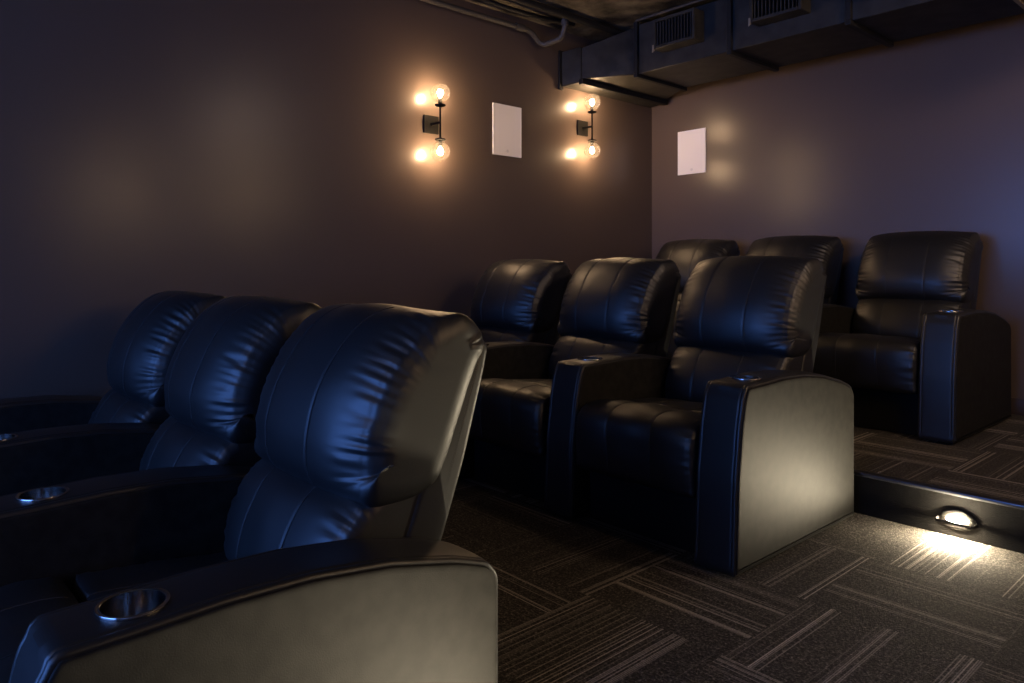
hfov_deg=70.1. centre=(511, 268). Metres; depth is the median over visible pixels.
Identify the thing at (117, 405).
cushion
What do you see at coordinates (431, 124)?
wall sconce
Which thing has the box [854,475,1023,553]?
step riser
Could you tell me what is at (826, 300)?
cushion
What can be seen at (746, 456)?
recliner
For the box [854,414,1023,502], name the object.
platform
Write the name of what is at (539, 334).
cushion
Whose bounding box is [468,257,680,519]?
recliner
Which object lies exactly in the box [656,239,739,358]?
recliner
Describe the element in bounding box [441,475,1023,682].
carpeted floor
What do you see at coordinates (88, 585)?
seat cushion
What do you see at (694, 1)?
conduit pipe
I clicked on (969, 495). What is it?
trim
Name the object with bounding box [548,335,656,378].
cushion
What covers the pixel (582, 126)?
wall sconce
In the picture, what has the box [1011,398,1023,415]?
baseboard
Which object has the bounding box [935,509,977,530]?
step light
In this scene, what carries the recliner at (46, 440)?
on the floor
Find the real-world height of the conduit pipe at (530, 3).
0.051 m
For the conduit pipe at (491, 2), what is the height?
0.086 m
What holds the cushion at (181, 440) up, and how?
on the recliner at (177, 504)
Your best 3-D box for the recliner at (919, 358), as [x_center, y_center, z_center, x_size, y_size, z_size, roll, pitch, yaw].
[2.354,0.324,4.324,1.130,1.126,0.819,0,0,-42]
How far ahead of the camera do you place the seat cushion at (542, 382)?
3.70 m
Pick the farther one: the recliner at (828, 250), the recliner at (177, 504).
the recliner at (828, 250)
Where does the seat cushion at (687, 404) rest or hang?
on the recliner at (746, 456)
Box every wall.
[0,0,651,398]
[652,13,1023,398]
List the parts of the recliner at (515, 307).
armrest, panel, frame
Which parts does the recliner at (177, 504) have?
panel, armrest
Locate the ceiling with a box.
[464,0,716,41]
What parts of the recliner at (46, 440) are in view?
panel, armrest, panel, armrest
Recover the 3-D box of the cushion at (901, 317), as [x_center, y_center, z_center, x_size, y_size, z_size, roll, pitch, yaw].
[2.461,0.325,4.531,0.334,0.347,0.606,0,0,-42]
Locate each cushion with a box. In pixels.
[73,551,228,602]
[88,389,169,423]
[139,415,261,470]
[224,458,419,559]
[477,326,547,342]
[507,379,552,386]
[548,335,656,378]
[621,398,702,413]
[665,346,803,401]
[823,298,828,303]
[852,298,969,338]
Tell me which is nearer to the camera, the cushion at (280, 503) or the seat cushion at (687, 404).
the cushion at (280, 503)
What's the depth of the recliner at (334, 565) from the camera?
1.59 m
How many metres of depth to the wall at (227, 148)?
4.17 m
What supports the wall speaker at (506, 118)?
attached to the wall at (227, 148)
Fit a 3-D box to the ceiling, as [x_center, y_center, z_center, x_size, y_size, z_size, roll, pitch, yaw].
[-0.417,-1.924,1.482,9.440,0.100,5.515,0,0,-42]
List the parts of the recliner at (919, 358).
panel, armrest, frame, panel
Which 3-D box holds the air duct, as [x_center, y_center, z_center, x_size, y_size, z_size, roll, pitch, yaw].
[2.550,-1.629,4.139,1.155,0.450,5.271,0,0,-42]
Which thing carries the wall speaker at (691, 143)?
attached to the wall at (924, 132)
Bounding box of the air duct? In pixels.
[558,0,1023,107]
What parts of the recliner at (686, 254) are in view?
armrest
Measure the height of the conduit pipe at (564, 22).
0.207 m
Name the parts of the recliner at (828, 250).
frame, panel, armrest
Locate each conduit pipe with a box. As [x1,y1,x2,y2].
[420,0,568,46]
[480,0,574,25]
[509,0,624,34]
[636,0,704,21]
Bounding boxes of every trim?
[854,469,1023,509]
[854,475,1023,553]
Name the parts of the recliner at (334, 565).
armrest, panel, frame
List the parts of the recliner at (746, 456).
armrest, panel, frame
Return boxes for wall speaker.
[493,102,520,157]
[678,128,705,174]
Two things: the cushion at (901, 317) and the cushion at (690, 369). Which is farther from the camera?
the cushion at (901, 317)
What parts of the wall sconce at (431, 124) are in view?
stem, bulb, bulb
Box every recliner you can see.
[0,290,226,495]
[0,295,321,593]
[0,303,497,682]
[458,259,571,478]
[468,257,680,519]
[576,256,853,576]
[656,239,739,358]
[746,235,854,333]
[813,231,1010,443]
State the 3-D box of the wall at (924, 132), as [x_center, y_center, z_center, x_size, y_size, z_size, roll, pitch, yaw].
[3.054,-0.274,4.592,0.120,3.200,5.275,0,0,-42]
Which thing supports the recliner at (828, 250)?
on the platform
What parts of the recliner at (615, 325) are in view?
armrest, panel, frame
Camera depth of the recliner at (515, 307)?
4.36 m
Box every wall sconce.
[423,89,445,154]
[577,99,596,153]

